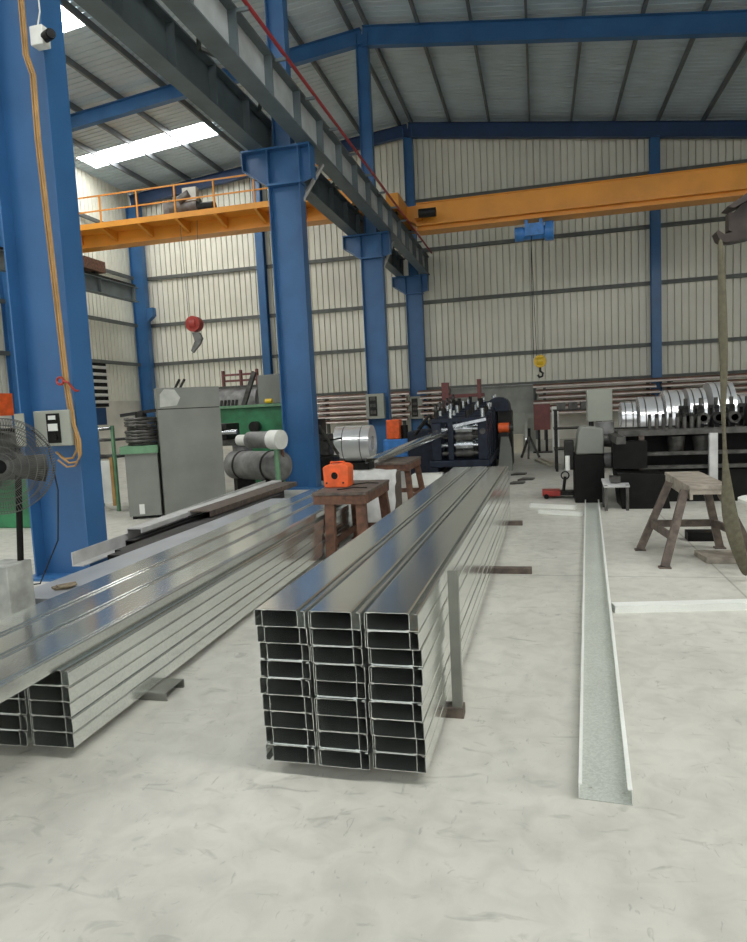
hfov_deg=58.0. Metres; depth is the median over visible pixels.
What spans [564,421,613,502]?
gearbox
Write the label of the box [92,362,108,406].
window
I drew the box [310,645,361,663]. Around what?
c-purlin
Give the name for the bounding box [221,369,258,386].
rack
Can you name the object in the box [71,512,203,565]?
bar
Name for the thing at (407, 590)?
c-purlin
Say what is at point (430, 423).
rack
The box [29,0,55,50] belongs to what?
security camera
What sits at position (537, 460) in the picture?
plank
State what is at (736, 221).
clamp
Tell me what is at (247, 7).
bar
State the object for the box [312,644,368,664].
c-purlin
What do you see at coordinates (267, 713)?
c-purlin
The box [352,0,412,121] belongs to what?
purlin
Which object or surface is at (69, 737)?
c-purlin
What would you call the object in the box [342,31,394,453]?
steel column
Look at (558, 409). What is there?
shelf
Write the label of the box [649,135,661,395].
post
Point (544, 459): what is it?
plank
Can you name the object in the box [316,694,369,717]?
c-purlin
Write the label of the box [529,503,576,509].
tube
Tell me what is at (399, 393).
pipe
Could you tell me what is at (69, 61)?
roof purlin
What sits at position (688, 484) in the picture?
trestle
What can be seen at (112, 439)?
shelf
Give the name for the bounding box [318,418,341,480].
machine
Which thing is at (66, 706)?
c-purlin
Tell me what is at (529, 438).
tripod
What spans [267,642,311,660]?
c-purlin
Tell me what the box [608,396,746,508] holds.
machine
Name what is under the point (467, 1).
purlin
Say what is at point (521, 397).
door
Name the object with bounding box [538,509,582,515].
tube
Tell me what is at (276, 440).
roller
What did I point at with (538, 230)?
electric hoist
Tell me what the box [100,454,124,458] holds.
shelf
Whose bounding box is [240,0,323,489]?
steel column
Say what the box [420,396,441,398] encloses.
pipe
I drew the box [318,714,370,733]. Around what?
c-purlin
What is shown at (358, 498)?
trestle
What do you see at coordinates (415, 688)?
c-purlin
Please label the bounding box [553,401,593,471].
rack
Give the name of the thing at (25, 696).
c-purlin
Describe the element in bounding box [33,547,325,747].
channel
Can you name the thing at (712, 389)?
coil
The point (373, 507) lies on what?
plastic wrap
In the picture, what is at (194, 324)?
hook block
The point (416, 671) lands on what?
c-purlin
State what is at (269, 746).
c-purlin
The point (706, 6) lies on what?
purlin
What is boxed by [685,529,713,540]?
box
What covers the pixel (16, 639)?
c-purlin
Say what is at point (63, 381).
ribbon
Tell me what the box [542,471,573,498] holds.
jack
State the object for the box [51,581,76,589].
scrap piece
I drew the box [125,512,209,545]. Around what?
tube
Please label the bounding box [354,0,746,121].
ceiling
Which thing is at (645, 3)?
purlin
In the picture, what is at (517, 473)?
steel offcut
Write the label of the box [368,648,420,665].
c-purlin
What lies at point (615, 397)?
pipe
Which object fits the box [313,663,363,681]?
c-purlin
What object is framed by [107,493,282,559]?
bar
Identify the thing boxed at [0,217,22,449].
steel column
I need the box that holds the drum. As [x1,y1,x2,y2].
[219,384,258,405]
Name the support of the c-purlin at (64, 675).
on the c-purlin at (91, 663)
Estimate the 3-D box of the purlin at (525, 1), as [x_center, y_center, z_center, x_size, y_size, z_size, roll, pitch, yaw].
[1.630,-11.423,8.085,0.070,0.195,36.750,-1,6,14]
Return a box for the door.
[449,384,537,438]
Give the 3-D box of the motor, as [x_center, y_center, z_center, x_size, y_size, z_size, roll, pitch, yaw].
[3.053,-0.566,15.546,0.370,1.098,0.300,-1,6,14]
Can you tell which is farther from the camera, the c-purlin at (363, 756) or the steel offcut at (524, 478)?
the steel offcut at (524, 478)
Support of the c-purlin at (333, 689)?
on the c-purlin at (360, 705)
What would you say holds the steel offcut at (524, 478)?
on the floor
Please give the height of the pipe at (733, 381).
0.068 m
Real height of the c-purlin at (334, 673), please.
0.074 m
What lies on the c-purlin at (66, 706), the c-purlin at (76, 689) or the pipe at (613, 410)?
the c-purlin at (76, 689)
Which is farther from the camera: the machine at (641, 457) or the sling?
the machine at (641, 457)
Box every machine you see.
[0,393,30,527]
[219,371,285,482]
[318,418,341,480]
[407,394,513,474]
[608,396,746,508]
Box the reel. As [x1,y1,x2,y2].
[120,409,157,445]
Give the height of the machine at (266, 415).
2.517 m
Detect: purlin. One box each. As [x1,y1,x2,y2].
[60,0,244,151]
[65,55,223,171]
[69,101,190,179]
[72,138,157,186]
[288,20,359,134]
[333,0,400,125]
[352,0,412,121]
[366,431,446,463]
[408,0,450,121]
[465,0,489,121]
[524,0,529,120]
[570,0,586,120]
[612,0,648,120]
[656,0,711,119]
[701,41,746,119]
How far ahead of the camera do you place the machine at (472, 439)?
14.45 m
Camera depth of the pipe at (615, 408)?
25.61 m
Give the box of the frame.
[441,379,484,407]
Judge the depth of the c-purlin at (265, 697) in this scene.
2.99 m
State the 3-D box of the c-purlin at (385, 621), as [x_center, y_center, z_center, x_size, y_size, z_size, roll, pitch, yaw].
[0.872,0.301,5.824,0.223,0.074,6.300,-1,6,15]
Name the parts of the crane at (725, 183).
travel motor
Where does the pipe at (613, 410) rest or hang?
on the rack at (646, 382)
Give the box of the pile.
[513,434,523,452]
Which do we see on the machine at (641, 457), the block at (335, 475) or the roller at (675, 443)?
the roller at (675, 443)
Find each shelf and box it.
[99,437,125,441]
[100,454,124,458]
[553,408,585,410]
[553,426,578,429]
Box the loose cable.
[32,430,58,584]
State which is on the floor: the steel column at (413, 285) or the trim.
the steel column at (413, 285)
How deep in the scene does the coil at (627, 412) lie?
13.80 m
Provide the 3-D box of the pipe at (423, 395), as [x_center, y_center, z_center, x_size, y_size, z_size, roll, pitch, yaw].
[2.407,-2.968,26.939,1.050,0.145,0.145,-1,6,14]
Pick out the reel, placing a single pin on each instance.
(145, 431)
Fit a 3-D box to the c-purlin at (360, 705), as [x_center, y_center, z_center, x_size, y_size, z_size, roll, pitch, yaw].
[0.632,0.688,5.921,0.194,0.074,6.300,-1,6,15]
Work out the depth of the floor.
2.77 m
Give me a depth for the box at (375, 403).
20.38 m
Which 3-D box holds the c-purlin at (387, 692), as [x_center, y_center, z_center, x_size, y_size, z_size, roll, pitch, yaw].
[0.890,0.607,5.858,0.222,0.074,6.300,-1,6,15]
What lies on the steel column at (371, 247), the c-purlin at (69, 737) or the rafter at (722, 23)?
the rafter at (722, 23)
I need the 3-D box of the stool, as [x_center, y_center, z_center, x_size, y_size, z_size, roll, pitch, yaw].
[3.426,0.301,9.543,0.340,0.470,0.404,-1,6,14]
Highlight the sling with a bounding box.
[718,239,746,575]
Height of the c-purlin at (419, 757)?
0.074 m
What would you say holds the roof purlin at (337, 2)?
attached to the ceiling at (313, 20)
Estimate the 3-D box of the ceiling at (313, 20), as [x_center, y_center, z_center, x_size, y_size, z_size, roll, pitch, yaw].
[-9.141,-11.276,10.849,12.891,1.330,36.953,-1,6,14]
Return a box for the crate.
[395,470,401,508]
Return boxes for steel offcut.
[510,481,524,484]
[511,472,526,475]
[518,477,534,480]
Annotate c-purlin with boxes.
[0,489,319,634]
[0,496,312,656]
[0,504,312,659]
[0,504,343,702]
[0,698,28,714]
[0,699,25,713]
[0,713,26,729]
[0,713,30,730]
[0,729,26,745]
[0,729,32,746]
[9,688,27,698]
[16,690,24,698]
[27,684,68,700]
[28,509,351,701]
[28,700,70,715]
[30,515,351,716]
[30,715,72,731]
[32,730,73,746]
[34,504,350,685]
[57,504,346,684]
[257,623,306,643]
[259,639,308,659]
[259,673,308,695]
[260,656,309,677]
[261,467,470,627]
[262,691,311,712]
[263,707,312,728]
[264,624,309,644]
[265,724,313,744]
[265,739,313,762]
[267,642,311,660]
[267,660,313,678]
[267,676,314,696]
[269,691,316,713]
[271,711,315,729]
[273,727,316,746]
[273,745,319,763]
[308,467,486,628]
[310,467,489,629]
[310,628,360,645]
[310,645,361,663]
[312,626,366,646]
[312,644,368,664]
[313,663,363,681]
[314,680,363,697]
[314,696,364,716]
[315,657,369,683]
[316,678,368,698]
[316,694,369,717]
[316,714,365,732]
[316,730,365,749]
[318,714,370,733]
[318,728,372,751]
[318,747,367,768]
[320,743,373,769]
[364,466,505,630]
[365,630,417,649]
[366,466,508,631]
[367,472,508,650]
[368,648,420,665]
[368,682,419,701]
[368,700,419,720]
[369,664,420,684]
[370,478,509,666]
[370,490,509,702]
[370,718,420,737]
[371,496,509,721]
[372,502,509,739]
[372,735,421,753]
[373,751,422,771]
[374,507,510,755]
[375,513,510,772]
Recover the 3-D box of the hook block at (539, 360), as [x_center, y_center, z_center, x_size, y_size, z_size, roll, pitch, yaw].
[5.329,-5.276,21.731,0.400,4.523,0.340,-1,6,14]
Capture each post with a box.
[251,178,272,374]
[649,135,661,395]
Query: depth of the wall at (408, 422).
28.74 m
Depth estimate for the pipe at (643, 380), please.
25.19 m
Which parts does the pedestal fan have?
blade, motor, blade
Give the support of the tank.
on the floor
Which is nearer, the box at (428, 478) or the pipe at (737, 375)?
the box at (428, 478)
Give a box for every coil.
[333,425,376,462]
[618,401,636,426]
[635,396,663,426]
[659,390,684,425]
[682,388,707,423]
[702,381,737,423]
[737,394,746,402]
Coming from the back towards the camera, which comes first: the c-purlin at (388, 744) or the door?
the door
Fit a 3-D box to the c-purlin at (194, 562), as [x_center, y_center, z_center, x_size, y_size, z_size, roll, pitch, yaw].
[-1.241,0.633,5.860,0.200,0.074,6.900,-2,6,13]
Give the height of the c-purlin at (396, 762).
0.074 m
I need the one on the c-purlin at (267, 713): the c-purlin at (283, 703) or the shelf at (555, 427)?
the c-purlin at (283, 703)
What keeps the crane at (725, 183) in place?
on the girder at (227, 34)
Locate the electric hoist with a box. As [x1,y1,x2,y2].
[514,218,553,357]
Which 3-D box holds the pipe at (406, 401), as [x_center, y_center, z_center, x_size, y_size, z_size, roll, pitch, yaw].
[-0.363,-2.694,27.648,3.820,0.145,0.145,-1,6,14]
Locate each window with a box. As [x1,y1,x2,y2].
[61,6,83,32]
[77,122,217,167]
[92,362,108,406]
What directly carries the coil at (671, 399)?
on the coil skid
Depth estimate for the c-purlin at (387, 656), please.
3.01 m
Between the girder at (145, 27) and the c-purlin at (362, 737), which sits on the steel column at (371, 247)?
the girder at (145, 27)
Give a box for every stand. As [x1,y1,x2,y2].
[96,408,131,510]
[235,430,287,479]
[349,462,374,469]
[445,568,464,718]
[533,404,552,452]
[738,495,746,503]
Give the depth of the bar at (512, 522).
8.64 m
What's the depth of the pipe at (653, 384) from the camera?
25.39 m
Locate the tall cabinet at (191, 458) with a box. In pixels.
[154,379,225,514]
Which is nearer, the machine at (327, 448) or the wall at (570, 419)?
the machine at (327, 448)
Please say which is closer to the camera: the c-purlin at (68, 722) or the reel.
the c-purlin at (68, 722)
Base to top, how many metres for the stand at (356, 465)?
0.180 m
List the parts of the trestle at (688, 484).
leg, foot plate, leg, plate, leg, leg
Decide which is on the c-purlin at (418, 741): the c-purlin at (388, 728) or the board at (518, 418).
the c-purlin at (388, 728)
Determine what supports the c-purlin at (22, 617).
on the channel at (148, 569)
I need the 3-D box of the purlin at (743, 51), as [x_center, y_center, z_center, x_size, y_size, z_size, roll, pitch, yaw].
[7.550,-10.745,6.705,0.070,0.195,36.750,-1,6,14]
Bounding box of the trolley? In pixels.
[163,186,216,213]
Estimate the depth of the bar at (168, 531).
7.27 m
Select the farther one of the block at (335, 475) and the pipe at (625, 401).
the pipe at (625, 401)
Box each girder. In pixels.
[0,247,138,302]
[73,0,403,276]
[161,0,429,274]
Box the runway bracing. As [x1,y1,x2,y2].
[196,38,405,259]
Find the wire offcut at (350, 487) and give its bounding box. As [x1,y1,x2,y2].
[337,487,366,489]
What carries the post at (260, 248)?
on the floor
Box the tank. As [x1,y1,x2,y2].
[224,449,292,497]
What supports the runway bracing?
attached to the girder at (145, 27)
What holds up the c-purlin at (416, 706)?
on the c-purlin at (388, 711)
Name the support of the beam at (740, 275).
attached to the wall at (442, 167)
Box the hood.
[488,397,510,410]
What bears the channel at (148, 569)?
on the c-purlin
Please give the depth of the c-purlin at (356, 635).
2.90 m
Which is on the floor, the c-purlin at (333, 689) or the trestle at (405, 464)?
the trestle at (405, 464)
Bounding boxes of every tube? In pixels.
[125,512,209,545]
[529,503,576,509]
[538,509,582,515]
[611,599,746,612]
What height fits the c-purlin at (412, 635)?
0.074 m
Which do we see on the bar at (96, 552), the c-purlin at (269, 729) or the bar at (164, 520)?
the bar at (164, 520)
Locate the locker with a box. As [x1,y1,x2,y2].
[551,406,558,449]
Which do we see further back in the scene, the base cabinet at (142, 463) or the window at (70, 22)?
the window at (70, 22)
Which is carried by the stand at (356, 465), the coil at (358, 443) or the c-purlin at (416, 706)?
the coil at (358, 443)
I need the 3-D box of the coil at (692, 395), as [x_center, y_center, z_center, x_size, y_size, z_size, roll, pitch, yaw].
[6.549,-1.115,13.802,0.320,1.166,1.166,-1,6,14]
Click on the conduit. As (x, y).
(21, 3)
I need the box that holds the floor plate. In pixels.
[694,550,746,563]
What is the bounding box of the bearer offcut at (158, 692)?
[138,678,184,700]
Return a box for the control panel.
[586,388,612,421]
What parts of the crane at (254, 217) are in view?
rail post, rail post, rail post, handrail, handrail, kick plate, rail post, rail post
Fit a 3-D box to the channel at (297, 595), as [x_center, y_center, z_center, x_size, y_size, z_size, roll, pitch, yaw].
[0.370,0.311,5.951,0.201,0.074,6.300,-1,6,15]
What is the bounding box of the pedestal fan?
[0,418,55,618]
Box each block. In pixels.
[180,224,203,352]
[323,461,352,487]
[531,244,545,377]
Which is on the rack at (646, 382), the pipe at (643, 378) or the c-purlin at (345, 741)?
the pipe at (643, 378)
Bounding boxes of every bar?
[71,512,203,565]
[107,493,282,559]
[115,491,283,551]
[127,480,281,532]
[156,480,265,518]
[188,482,296,516]
[235,0,431,253]
[492,566,531,573]
[508,520,522,525]
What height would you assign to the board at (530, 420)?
1.050 m
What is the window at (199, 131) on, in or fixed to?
attached to the ceiling at (313, 20)
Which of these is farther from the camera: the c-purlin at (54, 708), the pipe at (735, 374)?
the pipe at (735, 374)
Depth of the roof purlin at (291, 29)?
22.66 m
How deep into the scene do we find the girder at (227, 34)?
11.89 m
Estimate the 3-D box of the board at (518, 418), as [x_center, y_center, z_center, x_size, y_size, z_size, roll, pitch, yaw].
[4.370,-1.196,20.979,0.680,1.200,0.050,-1,6,14]
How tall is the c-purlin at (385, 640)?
0.074 m
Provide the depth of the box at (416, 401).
27.24 m
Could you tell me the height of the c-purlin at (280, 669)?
0.074 m
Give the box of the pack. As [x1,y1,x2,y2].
[34,498,288,603]
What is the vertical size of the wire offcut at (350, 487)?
0.018 m
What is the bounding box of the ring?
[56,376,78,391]
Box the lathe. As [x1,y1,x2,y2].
[221,423,252,450]
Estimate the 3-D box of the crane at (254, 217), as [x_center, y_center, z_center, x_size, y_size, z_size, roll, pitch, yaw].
[-5.604,-8.457,23.039,11.350,1.883,3.200,-1,6,14]
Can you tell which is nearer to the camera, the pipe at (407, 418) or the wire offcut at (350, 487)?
the wire offcut at (350, 487)
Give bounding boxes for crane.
[78,164,363,273]
[385,163,746,235]
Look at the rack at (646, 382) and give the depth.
25.60 m
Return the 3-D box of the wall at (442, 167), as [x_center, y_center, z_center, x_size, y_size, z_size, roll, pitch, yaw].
[4.407,-8.751,26.761,31.000,10.629,0.105,-1,6,14]
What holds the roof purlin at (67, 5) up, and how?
attached to the ceiling at (313, 20)
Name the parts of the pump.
motor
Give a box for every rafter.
[70,27,362,131]
[128,124,407,205]
[360,9,746,48]
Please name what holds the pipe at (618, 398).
on the rack at (646, 382)
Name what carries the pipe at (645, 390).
on the rack at (646, 382)
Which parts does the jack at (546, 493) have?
frame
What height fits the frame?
2.250 m
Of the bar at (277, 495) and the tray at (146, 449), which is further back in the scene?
the tray at (146, 449)
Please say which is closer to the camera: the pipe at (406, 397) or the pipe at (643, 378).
the pipe at (643, 378)
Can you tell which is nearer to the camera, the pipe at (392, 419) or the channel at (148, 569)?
the channel at (148, 569)
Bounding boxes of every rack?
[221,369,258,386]
[322,395,405,432]
[426,393,441,424]
[543,382,651,439]
[553,401,593,471]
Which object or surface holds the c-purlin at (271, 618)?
on the c-purlin at (260, 629)
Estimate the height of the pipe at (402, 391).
0.145 m
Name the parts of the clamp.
plate, web plate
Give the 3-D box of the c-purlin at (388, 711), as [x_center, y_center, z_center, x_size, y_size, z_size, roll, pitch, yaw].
[0.891,0.684,5.856,0.222,0.074,6.300,-1,6,15]
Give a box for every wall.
[0,167,140,400]
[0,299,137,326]
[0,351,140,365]
[0,401,141,453]
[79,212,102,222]
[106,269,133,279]
[131,120,746,392]
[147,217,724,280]
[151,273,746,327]
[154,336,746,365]
[223,389,440,449]
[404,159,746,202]
[536,373,746,438]
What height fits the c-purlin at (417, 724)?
0.074 m
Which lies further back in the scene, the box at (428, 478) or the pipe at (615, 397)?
the pipe at (615, 397)
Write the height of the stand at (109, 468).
1.820 m
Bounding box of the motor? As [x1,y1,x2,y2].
[498,422,513,470]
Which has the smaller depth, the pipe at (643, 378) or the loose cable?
the loose cable
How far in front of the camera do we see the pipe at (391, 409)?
27.55 m
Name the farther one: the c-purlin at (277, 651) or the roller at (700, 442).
the roller at (700, 442)
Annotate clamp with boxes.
[712,193,746,245]
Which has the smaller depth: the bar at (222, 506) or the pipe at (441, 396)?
the bar at (222, 506)
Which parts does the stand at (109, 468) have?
leg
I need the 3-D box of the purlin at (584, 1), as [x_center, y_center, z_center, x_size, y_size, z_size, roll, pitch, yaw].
[3.110,-11.253,7.740,0.070,0.195,36.750,-1,6,14]
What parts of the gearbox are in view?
sight glass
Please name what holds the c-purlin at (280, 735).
on the c-purlin at (269, 746)
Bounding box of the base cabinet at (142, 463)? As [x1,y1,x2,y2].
[119,444,163,518]
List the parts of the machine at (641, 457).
rail, roll post, roll post, roll post, roll post, rail, table plate, roll post, rail, roll post, rail, roll post, rail, roll post, motor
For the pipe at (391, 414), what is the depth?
27.55 m
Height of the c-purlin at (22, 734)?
0.074 m
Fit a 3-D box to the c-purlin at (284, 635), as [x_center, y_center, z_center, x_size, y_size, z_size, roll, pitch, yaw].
[0.413,0.388,5.957,0.201,0.074,6.300,-1,6,15]
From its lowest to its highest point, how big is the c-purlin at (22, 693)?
0.074 m
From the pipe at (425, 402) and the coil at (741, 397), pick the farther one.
the pipe at (425, 402)
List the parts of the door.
slat panel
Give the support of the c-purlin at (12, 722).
on the c-purlin at (22, 734)
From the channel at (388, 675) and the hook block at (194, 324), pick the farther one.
the hook block at (194, 324)
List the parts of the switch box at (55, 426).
label plate, switch panel, rotary knob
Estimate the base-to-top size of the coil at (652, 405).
1.046 m
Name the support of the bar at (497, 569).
on the floor
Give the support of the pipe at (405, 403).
on the rack at (404, 422)
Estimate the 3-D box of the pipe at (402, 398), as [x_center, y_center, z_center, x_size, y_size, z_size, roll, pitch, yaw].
[-0.532,-2.832,27.436,3.800,0.068,0.068,-1,6,14]
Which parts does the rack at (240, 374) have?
post, rail, rail, post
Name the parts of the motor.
motor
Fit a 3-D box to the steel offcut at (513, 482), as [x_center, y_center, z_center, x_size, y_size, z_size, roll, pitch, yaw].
[2.763,0.231,12.956,0.262,0.030,0.377,0,6,29]
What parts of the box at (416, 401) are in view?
switch panel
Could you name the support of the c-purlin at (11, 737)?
on the floor
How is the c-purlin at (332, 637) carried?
on the c-purlin at (356, 652)
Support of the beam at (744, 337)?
attached to the wall at (442, 167)
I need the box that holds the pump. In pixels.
[383,419,407,456]
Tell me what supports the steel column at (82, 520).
on the floor
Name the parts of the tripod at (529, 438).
leg, leg, leg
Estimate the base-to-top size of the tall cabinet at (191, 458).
2.210 m
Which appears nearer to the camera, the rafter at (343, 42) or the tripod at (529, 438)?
the tripod at (529, 438)
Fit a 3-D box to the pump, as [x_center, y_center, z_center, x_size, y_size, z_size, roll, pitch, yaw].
[0.630,-0.726,17.677,0.650,1.250,0.600,-1,6,14]
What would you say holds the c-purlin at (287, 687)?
on the c-purlin at (265, 697)
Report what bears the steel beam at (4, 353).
attached to the steel column at (5, 310)
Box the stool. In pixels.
[601,475,629,510]
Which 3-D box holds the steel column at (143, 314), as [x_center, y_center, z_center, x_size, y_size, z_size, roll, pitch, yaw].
[-10.138,-6.224,30.083,0.950,10.888,0.440,-1,6,14]
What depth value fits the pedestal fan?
4.36 m
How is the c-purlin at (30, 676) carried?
on the c-purlin at (64, 675)
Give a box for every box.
[14,410,74,446]
[365,393,385,418]
[409,396,423,418]
[412,472,443,484]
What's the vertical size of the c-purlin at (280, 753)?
0.074 m
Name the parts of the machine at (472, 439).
leg, frame, leg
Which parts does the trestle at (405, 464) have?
plate, leg, leg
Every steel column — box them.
[0,0,107,581]
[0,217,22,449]
[125,206,157,441]
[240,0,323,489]
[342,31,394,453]
[392,127,428,430]
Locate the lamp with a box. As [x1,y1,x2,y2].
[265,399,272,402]
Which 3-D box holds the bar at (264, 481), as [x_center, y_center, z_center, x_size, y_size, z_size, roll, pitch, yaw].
[-2.171,0.437,9.902,0.160,0.150,4.010,-2,5,10]
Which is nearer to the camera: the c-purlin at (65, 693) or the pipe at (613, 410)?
the c-purlin at (65, 693)
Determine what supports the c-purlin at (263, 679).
on the c-purlin at (287, 687)
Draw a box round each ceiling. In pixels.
[63,0,408,194]
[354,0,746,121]
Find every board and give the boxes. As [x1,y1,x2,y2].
[513,413,525,451]
[527,417,535,450]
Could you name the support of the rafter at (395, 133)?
on the steel column at (413, 285)
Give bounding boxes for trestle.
[312,479,390,559]
[374,456,424,499]
[634,471,746,568]
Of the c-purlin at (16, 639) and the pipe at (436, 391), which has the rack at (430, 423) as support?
the pipe at (436, 391)
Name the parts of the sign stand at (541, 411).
leg, panel, leg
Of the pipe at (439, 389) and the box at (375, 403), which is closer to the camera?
the box at (375, 403)
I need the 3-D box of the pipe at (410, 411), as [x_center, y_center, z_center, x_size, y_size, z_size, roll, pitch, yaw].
[-0.391,-2.285,27.698,3.920,0.145,0.145,-1,6,14]
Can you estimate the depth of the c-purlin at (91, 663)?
4.03 m
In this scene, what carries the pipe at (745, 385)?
on the rack
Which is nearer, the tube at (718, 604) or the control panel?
the tube at (718, 604)
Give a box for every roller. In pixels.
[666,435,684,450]
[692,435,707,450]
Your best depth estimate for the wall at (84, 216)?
27.07 m
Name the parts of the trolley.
motor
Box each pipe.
[317,391,409,399]
[317,393,408,398]
[317,396,407,402]
[317,398,405,403]
[317,407,407,412]
[318,403,409,408]
[318,409,406,413]
[318,411,410,417]
[318,414,409,418]
[320,401,410,407]
[326,417,408,421]
[326,419,406,423]
[417,391,441,393]
[418,389,449,393]
[418,405,441,407]
[420,395,441,398]
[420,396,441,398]
[422,402,441,403]
[423,400,441,402]
[533,378,658,387]
[533,380,659,387]
[533,395,655,401]
[534,398,635,403]
[536,383,655,391]
[536,385,656,392]
[539,389,658,396]
[539,391,659,398]
[550,401,626,406]
[550,407,618,411]
[550,410,617,413]
[658,373,746,381]
[660,375,746,380]
[661,379,746,386]
[662,381,746,386]
[664,384,746,390]
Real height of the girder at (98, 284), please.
0.720 m
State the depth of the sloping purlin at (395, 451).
11.34 m
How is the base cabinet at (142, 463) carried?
on the floor
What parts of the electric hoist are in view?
motor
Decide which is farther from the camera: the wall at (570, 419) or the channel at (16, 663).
the wall at (570, 419)
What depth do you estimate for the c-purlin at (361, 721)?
2.94 m
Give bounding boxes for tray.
[119,444,158,454]
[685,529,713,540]
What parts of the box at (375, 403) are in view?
switch panel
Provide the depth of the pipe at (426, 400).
26.91 m
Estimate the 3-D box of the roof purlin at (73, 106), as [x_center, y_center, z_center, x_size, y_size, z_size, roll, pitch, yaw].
[-12.312,-10.742,11.579,0.070,0.195,36.750,-1,6,14]
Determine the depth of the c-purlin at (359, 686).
2.93 m
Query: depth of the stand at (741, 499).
5.98 m
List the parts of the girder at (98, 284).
crane rail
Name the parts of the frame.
post, arm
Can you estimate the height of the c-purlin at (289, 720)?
0.074 m
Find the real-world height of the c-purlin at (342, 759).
0.074 m
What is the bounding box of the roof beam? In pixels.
[406,120,746,138]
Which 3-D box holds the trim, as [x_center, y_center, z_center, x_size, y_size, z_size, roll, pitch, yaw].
[4.566,-3.453,27.175,30.850,0.100,0.160,-1,6,14]
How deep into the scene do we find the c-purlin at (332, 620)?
3.04 m
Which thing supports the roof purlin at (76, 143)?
attached to the ceiling at (313, 20)
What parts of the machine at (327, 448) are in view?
lever, lever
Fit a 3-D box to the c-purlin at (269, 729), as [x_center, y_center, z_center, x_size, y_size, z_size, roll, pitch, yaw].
[0.410,0.846,6.012,0.201,0.074,6.300,-1,6,15]
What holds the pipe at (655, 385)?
on the rack at (646, 382)
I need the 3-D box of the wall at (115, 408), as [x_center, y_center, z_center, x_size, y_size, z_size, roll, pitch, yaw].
[-14.861,-0.148,13.335,0.150,2.420,36.750,-1,6,14]
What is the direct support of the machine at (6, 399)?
on the floor
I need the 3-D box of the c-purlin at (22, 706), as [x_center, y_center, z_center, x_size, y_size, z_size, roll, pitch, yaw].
[-1.146,0.828,6.177,0.193,0.074,6.000,-2,6,13]
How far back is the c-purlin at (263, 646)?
2.98 m
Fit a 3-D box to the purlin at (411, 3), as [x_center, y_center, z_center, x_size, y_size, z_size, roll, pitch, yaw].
[-1.330,-11.761,8.775,0.070,0.195,36.750,-1,6,14]
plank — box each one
[535,459,552,466]
[541,458,560,465]
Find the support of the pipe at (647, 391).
on the rack at (646, 382)
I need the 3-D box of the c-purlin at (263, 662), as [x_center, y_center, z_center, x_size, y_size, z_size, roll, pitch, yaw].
[0.392,0.540,5.977,0.201,0.074,6.300,-1,6,15]
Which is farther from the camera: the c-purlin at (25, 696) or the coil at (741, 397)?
the coil at (741, 397)
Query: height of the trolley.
0.930 m
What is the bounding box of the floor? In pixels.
[0,438,746,941]
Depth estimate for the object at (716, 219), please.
26.57 m
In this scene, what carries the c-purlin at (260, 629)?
on the c-purlin at (284, 635)
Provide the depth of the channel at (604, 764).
3.63 m
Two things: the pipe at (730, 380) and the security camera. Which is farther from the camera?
the pipe at (730, 380)
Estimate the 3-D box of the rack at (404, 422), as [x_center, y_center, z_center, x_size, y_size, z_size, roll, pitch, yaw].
[-0.379,-2.086,27.768,3.360,2.150,0.700,-1,6,14]
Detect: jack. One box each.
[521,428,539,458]
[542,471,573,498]
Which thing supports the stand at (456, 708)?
on the floor
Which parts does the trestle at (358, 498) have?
leg, plate, leg, leg, leg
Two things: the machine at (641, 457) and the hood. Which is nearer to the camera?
the machine at (641, 457)
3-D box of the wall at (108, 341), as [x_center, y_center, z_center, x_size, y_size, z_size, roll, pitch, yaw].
[-15.077,-5.905,12.773,0.105,9.196,36.750,-1,6,14]
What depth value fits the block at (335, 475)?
7.56 m
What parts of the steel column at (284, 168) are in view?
plate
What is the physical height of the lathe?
1.479 m
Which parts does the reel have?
guide arm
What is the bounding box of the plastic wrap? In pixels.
[353,469,396,521]
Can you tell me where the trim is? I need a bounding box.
[316,370,746,395]
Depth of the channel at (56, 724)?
3.96 m
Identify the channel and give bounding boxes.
[0,495,311,637]
[0,505,324,682]
[32,521,352,732]
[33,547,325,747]
[254,467,467,626]
[371,484,509,685]
[578,499,632,804]
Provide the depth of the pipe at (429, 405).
26.99 m
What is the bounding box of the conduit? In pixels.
[18,0,81,467]
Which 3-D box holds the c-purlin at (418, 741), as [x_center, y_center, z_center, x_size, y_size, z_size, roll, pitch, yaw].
[0.884,0.834,5.891,0.194,0.074,6.300,-1,6,15]
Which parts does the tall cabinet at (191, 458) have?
panel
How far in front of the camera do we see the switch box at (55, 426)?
6.62 m
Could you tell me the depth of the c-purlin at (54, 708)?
3.94 m
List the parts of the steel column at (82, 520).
plate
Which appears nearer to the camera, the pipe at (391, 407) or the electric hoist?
the electric hoist
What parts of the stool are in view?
leg, leg, plate, leg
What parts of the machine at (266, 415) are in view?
arm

